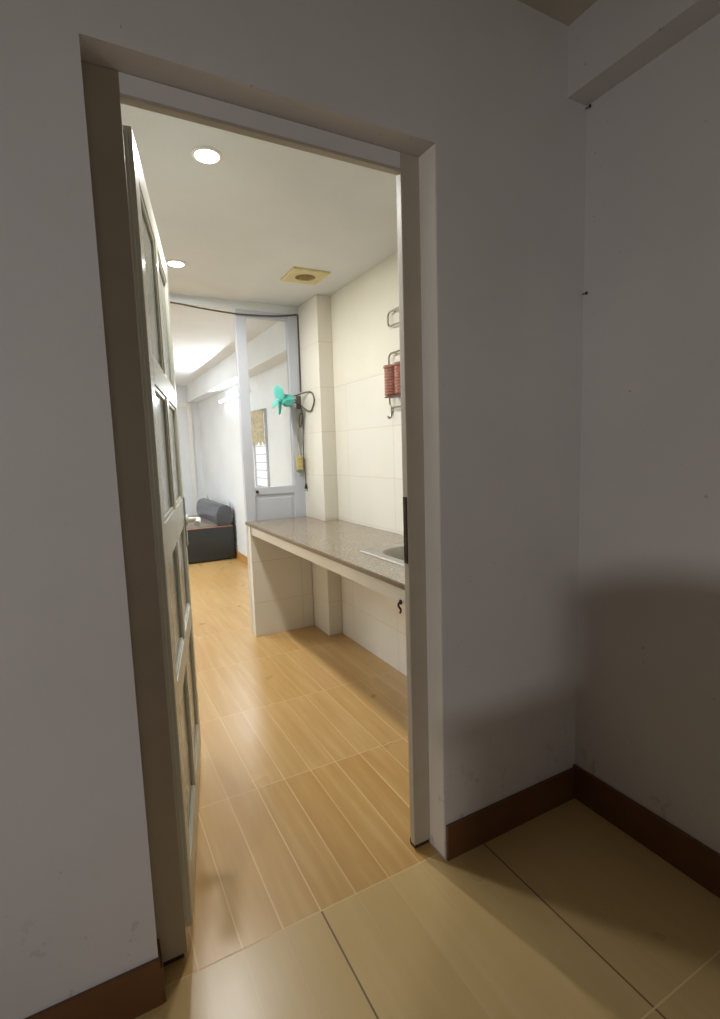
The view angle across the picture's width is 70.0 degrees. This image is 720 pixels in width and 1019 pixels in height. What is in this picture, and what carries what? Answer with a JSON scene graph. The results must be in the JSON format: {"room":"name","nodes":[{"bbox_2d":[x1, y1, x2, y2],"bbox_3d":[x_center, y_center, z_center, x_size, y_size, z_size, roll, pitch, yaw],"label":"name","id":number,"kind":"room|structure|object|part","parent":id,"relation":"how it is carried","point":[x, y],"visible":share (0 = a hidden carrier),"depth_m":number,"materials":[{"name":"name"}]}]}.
{"room":"empty room","nodes":[
{"label":"empty room","id":0,"kind":"room"},
{"bbox_2d":[176,386,204,500],"bbox_3d":[-4.004,-0.617,7.649,3.550,2.458,0.150,-5,8,-28],"label":"wall","id":1,"kind":"structure","parent":0,"point":[181,393],"depth_m":8.26,"materials":[{"name":"white paint"}]},
{"bbox_2d":[177,403,197,515],"bbox_3d":[-3.073,-0.559,8.056,0.960,2.190,0.025,-5,8,-28],"label":"door","id":2,"kind":"structure","parent":1,"relation":"in","point":[184,409],"depth_m":8.20,"materials":[{"name":"white paint"}]},
{"bbox_2d":[169,293,297,313],"bbox_3d":[-1.817,-0.181,3.336,3.312,2.458,0.100,-5,8,-28],"label":"wall partition","id":3,"kind":"structure","parent":0,"point":[226,305],"depth_m":3.63,"materials":[{"name":"paint"}]},
{"bbox_2d":[170,301,300,391],"bbox_3d":[-1.004,-1.134,3.608,1.254,0.576,0.018,-5,8,-28],"label":"cable","id":4,"kind":"object","parent":3,"relation":"attached to","point":[170,301],"visible":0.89,"depth_m":3.75,"materials":[{"name":"black plastic"}]},
{"bbox_2d":[233,309,306,633],"bbox_3d":[-0.649,-0.257,3.919,0.480,2.400,0.057,-5,8,-28],"label":"door","id":5,"kind":"structure","parent":3,"relation":"in","point":[275,502],"depth_m":3.87,"materials":[{"name":"white paint"}]},
{"bbox_3d":[-0.695,-1.423,3.784,0.314,0.050,0.041,-5,8,-28],"label":"rail","id":6,"kind":"part","parent":5,"relation":"part of","materials":[{"name":"white paint"}]},
{"bbox_3d":[-0.655,-0.147,3.934,0.314,0.056,0.041,-5,8,-28],"label":"rail","id":7,"kind":"part","parent":5,"relation":"part of","materials":[{"name":"white paint"}]},
{"bbox_3d":[-0.636,0.398,3.995,0.314,1.042,0.027,-5,8,-28],"label":"panel","id":8,"kind":"part","parent":5,"relation":"part of","materials":[{"name":"white paint"}]},
{"bbox_2d":[295,412,303,469],"bbox_3d":[-0.471,-0.525,3.946,0.052,0.445,0.039,-5,8,-28],"label":"power socket","id":9,"kind":"object","parent":5,"relation":"attached to","point":[299,459],"visible":1,"depth_m":3.95,"materials":[{"name":"yellow plastic"}]},
{"bbox_3d":[-0.467,-0.359,3.968,0.052,0.110,0.034,-5,8,-28],"label":"casing","id":10,"kind":"part","parent":9,"relation":"part of","materials":[{"name":"yellow plastic"}]},
{"bbox_3d":[-0.458,-0.358,3.952,0.040,0.095,0.004,-5,8,-28],"label":"plate","id":11,"kind":"part","parent":9,"relation":"part of","materials":[{"name":"yellow plastic"}]},
{"bbox_2d":[199,361,306,555],"bbox_3d":[-1.373,-0.544,6.320,0.165,2.458,4.979,-5,8,-28],"label":"wall","id":12,"kind":"structure","parent":0,"point":[219,423],"depth_m":6.50,"materials":[{"name":"white paint"}]},
{"bbox_2d":[218,389,249,403],"bbox_3d":[-1.543,-1.365,6.237,0.075,0.053,1.240,-5,8,-28],"label":"wall lamp","id":13,"kind":"object","parent":12,"relation":"attached to","point":[235,395],"visible":0.59,"depth_m":6.35,"materials":[{"name":"white plastic"}]},
{"bbox_2d":[186,321,286,402],"bbox_3d":[-1.545,-1.620,6.091,0.175,0.258,4.729,-5,8,-28],"label":"beam","id":14,"kind":"structure","parent":12,"relation":"attached to","point":[267,350],"depth_m":5.17,"materials":[{"name":"white paint"}]},
{"bbox_2d":[235,549,247,564],"bbox_3d":[-1.403,0.636,6.393,0.014,0.100,4.729,-5,8,-28],"label":"baseboard","id":15,"kind":"structure","parent":12,"relation":"attached to","point":[239,555],"depth_m":6.60,"materials":[{"name":"orange wood"}]},
{"bbox_2d":[251,408,269,487],"bbox_3d":[-1.078,-0.642,5.522,0.044,0.840,0.460,-5,8,-28],"label":"window","id":16,"kind":"structure","parent":12,"relation":"in","point":[258,417],"depth_m":5.49,"materials":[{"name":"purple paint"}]},
{"bbox_2d":[255,429,266,478],"bbox_3d":[-1.069,-0.636,5.527,0.008,0.603,0.400,-5,8,-28],"label":"grille","id":17,"kind":"object","parent":16,"relation":"attached to","point":[260,434],"depth_m":5.51,"materials":[{"name":"white metal"}]},
{"bbox_3d":[-1.062,-0.644,5.531,0.005,0.780,0.400,-5,8,-28],"label":"pane","id":18,"kind":"part","parent":16,"relation":"part of","materials":[{"name":"glass"}]},
{"bbox_2d":[121,104,397,385],"bbox_3d":[-2.349,-1.561,4.353,3.550,0.080,7.330,-5,8,-28],"label":"ceiling","id":19,"kind":"structure","parent":0,"point":[238,223],"depth_m":2.42,"materials":[{"name":"paint"}]},
{"bbox_2d":[166,259,185,266],"bbox_3d":[-1.040,-1.387,2.906,0.110,0.012,0.110,-5,8,-28],"label":"recessed light","id":20,"kind":"object","parent":19,"relation":"in","point":[174,263],"visible":0.99,"depth_m":2.89,"materials":[{"name":"white plastic"}]},
{"bbox_2d":[191,146,221,163],"bbox_3d":[-0.555,-1.280,1.865,0.110,0.012,0.110,-5,8,-28],"label":"recessed light","id":21,"kind":"object","parent":19,"relation":"in","point":[203,154],"visible":1,"depth_m":1.85,"materials":[{"name":"white plastic"}]},
{"bbox_2d":[280,267,329,284],"bbox_3d":[-0.339,-1.439,3.177,0.236,0.016,0.236,-5,8,-28],"label":"ceiling vent","id":22,"kind":"object","parent":19,"relation":"in","point":[296,274],"visible":1,"depth_m":3.15,"materials":[{"name":"plastic"}]},
{"bbox_2d":[297,274,313,280],"bbox_3d":[-0.339,-1.436,3.177,0.122,0.010,0.108,-5,8,-28],"label":"grille","id":23,"kind":"object","parent":22,"relation":"attached to","point":[300,277],"depth_m":3.18,"materials":[{"name":"plastic"}]},
{"bbox_2d":[0,0,586,1018],"bbox_3d":[-1.298,-0.035,0.825,4.762,2.719,0.120,-5,8,-28],"label":"wall","id":24,"kind":"structure","parent":0,"point":[485,82],"depth_m":1.25,"materials":[{"name":"white paint"}]},
{"bbox_2d":[122,125,200,926],"bbox_3d":[-0.620,0.086,1.804,0.099,2.108,0.987,-4,7,-15],"label":"door","id":25,"kind":"structure","parent":24,"relation":"in","point":[171,520],"depth_m":1.55,"materials":[{"name":"beige wood"}]},
{"bbox_3d":[-0.619,-0.640,1.505,0.006,0.430,0.367,-4,7,-15],"label":"pane","id":26,"kind":"part","parent":25,"relation":"part of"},
{"bbox_3d":[-0.687,-0.917,1.684,0.030,0.083,0.804,-4,7,-15],"label":"rail","id":27,"kind":"part","parent":25,"relation":"part of","materials":[{"name":"beige wood"}]},
{"bbox_3d":[-0.604,-0.167,1.560,0.006,0.377,0.367,-4,7,-15],"label":"pane","id":28,"kind":"part","parent":25,"relation":"part of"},
{"bbox_3d":[-0.671,-0.413,1.743,0.030,0.073,0.804,-4,7,-15],"label":"rail","id":29,"kind":"part","parent":25,"relation":"part of","materials":[{"name":"beige wood"}]},
{"bbox_3d":[-0.738,-0.685,1.923,0.006,0.430,0.367,-4,7,-15],"label":"pane","id":30,"kind":"part","parent":25,"relation":"part of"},
{"bbox_3d":[-0.723,-0.212,1.978,0.006,0.377,0.367,-4,7,-15],"label":"pane","id":31,"kind":"part","parent":25,"relation":"part of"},
{"bbox_3d":[-0.656,0.052,1.797,0.030,0.110,0.804,-4,7,-15],"label":"rail","id":32,"kind":"part","parent":25,"relation":"part of","materials":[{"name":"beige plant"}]},
{"bbox_3d":[-0.590,0.303,1.615,0.006,0.350,0.367,-4,7,-15],"label":"pane","id":33,"kind":"part","parent":25,"relation":"part of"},
{"bbox_3d":[-0.708,0.258,2.033,0.006,0.350,0.367,-4,7,-15],"label":"pane","id":34,"kind":"part","parent":25,"relation":"part of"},
{"bbox_3d":[-0.642,0.499,1.850,0.030,0.090,0.804,-4,7,-15],"label":"rail","id":35,"kind":"part","parent":25,"relation":"part of","materials":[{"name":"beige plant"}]},
{"bbox_3d":[-0.755,0.053,2.226,0.007,0.215,0.040,-4,7,-15],"label":"handle plate","id":36,"kind":"part","parent":25,"relation":"part of","materials":[{"name":"metal"}]},
{"bbox_3d":[-0.574,0.797,1.673,0.006,0.465,0.367,-4,7,-15],"label":"pane","id":37,"kind":"part","parent":25,"relation":"part of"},
{"bbox_3d":[-0.692,0.752,2.091,0.006,0.465,0.367,-4,7,-15],"label":"pane","id":38,"kind":"part","parent":25,"relation":"part of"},
{"bbox_3d":[-0.705,0.048,2.191,0.063,0.047,0.154,-5,8,-28],"label":"lever","id":39,"kind":"part","parent":25,"relation":"part of","materials":[{"name":"silver metal"}]},
{"bbox_3d":[-0.624,1.070,1.917,0.030,0.130,0.804,-4,7,-15],"label":"rail","id":40,"kind":"part","parent":25,"relation":"part of","materials":[{"name":"beige wood"}]},
{"bbox_2d":[81,61,429,965],"bbox_3d":[-0.191,0.093,1.478,0.897,2.243,0.040,-5,8,-28],"label":"door frame","id":41,"kind":"structure","parent":24,"relation":"attached to","point":[105,89],"depth_m":1.31,"materials":[{"name":"grey paint"}]},
{"bbox_3d":[0.145,0.067,1.649,0.005,0.215,0.019,-5,8,-28],"label":"strike plate","id":42,"kind":"part","parent":41,"relation":"part of","materials":[{"name":"metal"}]},
{"bbox_2d":[419,143,444,856],"bbox_3d":[0.231,0.057,1.634,0.004,2.229,0.078,-5,8,-28],"label":"door frame","id":43,"kind":"structure","parent":24,"relation":"in","point":[427,160],"depth_m":1.61,"materials":[{"name":"paint"}]},
{"bbox_2d":[446,767,574,860],"bbox_3d":[0.563,1.091,1.863,0.616,0.125,0.012,-5,8,-28],"label":"baseboard","id":44,"kind":"structure","parent":24,"relation":"attached to","point":[473,830],"depth_m":1.84,"materials":[{"name":"brown wood"}]},
{"bbox_2d":[298,294,342,635],"bbox_3d":[-0.300,-0.293,3.885,0.110,2.458,0.351,-5,8,-28],"label":"pillar","id":45,"kind":"structure","parent":0,"point":[315,329],"depth_m":3.76,"materials":[{"name":"tile"}]},
{"bbox_2d":[272,385,314,490],"bbox_3d":[-0.487,-0.518,3.816,0.249,0.789,0.276,-5,8,-28],"label":"fan","id":46,"kind":"object","parent":45,"relation":"attached to","point":[287,400],"visible":1,"depth_m":3.78,"materials":[{"name":"teal plastic"}]},
{"bbox_3d":[-0.620,-0.794,3.817,0.055,0.083,0.100,-5,8,-28],"label":"blade","id":47,"kind":"part","parent":46,"relation":"part of","materials":[{"name":"teal plastic"}]},
{"bbox_3d":[-0.593,-0.851,3.738,0.094,0.105,0.042,1,7,22],"label":"blade","id":48,"kind":"part","parent":46,"relation":"part of","materials":[{"name":"teal plastic"}]},
{"bbox_3d":[-0.589,-0.744,3.758,0.015,0.101,0.098,-1,7,4],"label":"blade","id":49,"kind":"part","parent":46,"relation":"part of","materials":[{"name":"teal plastic"}]},
{"bbox_3d":[-0.462,-0.515,3.906,0.020,0.654,0.111,4,9,40],"label":"cord","id":50,"kind":"part","parent":46,"relation":"part of","materials":[{"name":"black plastic"}]},
{"bbox_2d":[135,557,719,1018],"bbox_3d":[-2.077,1.172,2.766,5.000,0.080,10.850,-5,8,-28],"label":"floor","id":51,"kind":"structure","parent":0,"point":[314,899],"depth_m":1.62,"materials":[{"name":"brown wood"}]},
{"bbox_2d":[187,496,234,562],"bbox_3d":[-2.399,0.245,7.103,0.986,0.774,1.374,-5,8,-28],"label":"sofa","id":52,"kind":"object","parent":51,"relation":"on","point":[213,539],"visible":0.65,"depth_m":6.65,"materials":[{"name":"grey fabric"}]},
{"bbox_2d":[187,515,216,528],"bbox_3d":[-2.472,0.253,7.070,0.785,0.169,1.241,-5,8,-28],"label":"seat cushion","id":53,"kind":"object","parent":52,"relation":"on","point":[205,521],"depth_m":6.79,"materials":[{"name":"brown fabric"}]},
{"bbox_3d":[-2.099,0.247,6.522,0.972,0.014,0.070,-5,8,-28],"label":"wood trim","id":54,"kind":"part","parent":52,"relation":"part of","materials":[{"name":"brown wood"}]},
{"bbox_3d":[-2.092,0.463,6.546,0.972,0.420,0.060,-5,8,-28],"label":"panel","id":55,"kind":"part","parent":52,"relation":"part of","materials":[{"name":"grey leather"}]},
{"bbox_2d":[245,516,404,636],"bbox_3d":[-0.023,0.603,2.983,0.603,0.872,2.343,-5,8,-28],"label":"counter","id":56,"kind":"object","parent":51,"relation":"on","point":[282,551],"depth_m":3.55,"materials":[{"name":"stone"}]},
{"bbox_3d":[-0.602,0.517,3.963,0.474,0.851,0.062,-5,8,-28],"label":"panel","id":57,"kind":"part","parent":56,"relation":"part of","materials":[{"name":"tile"}]},
{"bbox_2d":[246,516,404,584],"bbox_3d":[-0.034,0.180,2.935,0.599,0.021,2.343,-5,8,-28],"label":"countertop","id":58,"kind":"structure","parent":56,"relation":"on","point":[342,540],"depth_m":2.97,"materials":[{"name":"stone"}]},
{"bbox_2d":[360,544,403,565],"bbox_3d":[0.326,0.298,2.393,0.394,0.167,0.684,-5,8,-28],"label":"sink","id":59,"kind":"object","parent":56,"relation":"in","point":[392,553],"visible":0.15,"depth_m":2.60,"materials":[{"name":"metal"}]},
{"bbox_2d":[330,13,719,853],"bbox_3d":[1.139,-0.194,1.522,0.269,2.719,5.871,-5,8,-28],"label":"wall","id":60,"kind":"structure","parent":0,"point":[647,725],"depth_m":1.66,"materials":[{"name":"white paint"}]},
{"bbox_2d":[387,307,400,418],"bbox_3d":[0.214,-0.822,2.896,0.038,0.605,0.222,-5,8,-28],"label":"wall rack","id":61,"kind":"object","parent":60,"relation":"attached to","point":[395,309],"visible":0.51,"depth_m":2.94,"materials":[{"name":"silver metal"}]},
{"bbox_2d":[383,361,400,397],"bbox_3d":[0.206,-0.716,2.852,0.099,0.178,0.201,-5,8,-28],"label":"holder","id":62,"kind":"object","parent":61,"relation":"hanging from","point":[392,388],"visible":0.66,"depth_m":2.85,"materials":[{"name":"plastic"}]},
{"bbox_2d":[383,364,395,395],"bbox_3d":[0.179,-0.724,2.897,0.094,0.170,0.094,-5,8,-28],"label":"cup","id":63,"kind":"object","parent":62,"relation":"on","point":[389,369],"depth_m":2.86,"materials":[{"name":"red plastic"}]},
{"bbox_3d":[0.215,-0.715,2.850,0.086,0.176,0.188,-5,8,-28],"label":"plate","id":64,"kind":"part","parent":62,"relation":"part of","materials":[{"name":"silver metal"}]},
{"bbox_2d":[393,361,400,393],"bbox_3d":[0.229,-0.715,2.803,0.094,0.170,0.094,-5,8,-28],"label":"cup","id":65,"kind":"object","parent":62,"relation":"on","point":[396,365],"depth_m":2.78,"materials":[{"name":"red plastic"}]},
{"bbox_2d":[397,599,401,613],"bbox_3d":[0.152,0.380,2.002,0.018,0.056,0.020,-5,8,-28],"label":"wall hook","id":66,"kind":"object","parent":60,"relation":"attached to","point":[400,600],"visible":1,"depth_m":2.00,"materials":[{"name":"metal"}]},
{"bbox_2d":[567,0,719,105],"bbox_3d":[1.499,-1.318,0.252,0.095,0.214,3.300,-5,8,-28],"label":"beam","id":67,"kind":"structure","parent":60,"relation":"attached to","point":[611,40],"depth_m":1.53,"materials":[{"name":"white paint"}]},
{"bbox_2d":[573,764,719,897],"bbox_3d":[1.615,1.205,0.567,0.012,0.135,3.300,-5,8,-28],"label":"baseboard","id":68,"kind":"structure","parent":60,"relation":"attached to","point":[693,858],"depth_m":1.73,"materials":[{"name":"brown wood"}]},
{"bbox_2d":[518,0,596,25],"bbox_3d":[-0.434,-1.285,-0.774,5.000,0.080,3.520,-5,8,-28],"label":"ceiling","id":69,"kind":"structure","parent":0,"point":[566,12],"depth_m":1.59,"materials":[{"name":"paint"}]},
{"bbox_3d":[-2.520,0.312,-1.805,0.100,2.719,3.400,-5,8,-28],"label":"wall","id":70,"kind":"structure","parent":0,"visible":0},
{"bbox_2d":[24,939,166,1018],"bbox_3d":[-1.884,1.315,0.614,3.110,0.125,0.091,-5,8,-28],"label":"baseboard","id":71,"kind":"structure","parent":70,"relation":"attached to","point":[131,994],"depth_m":1.25,"materials":[{"name":"brown wood"}]}
]}

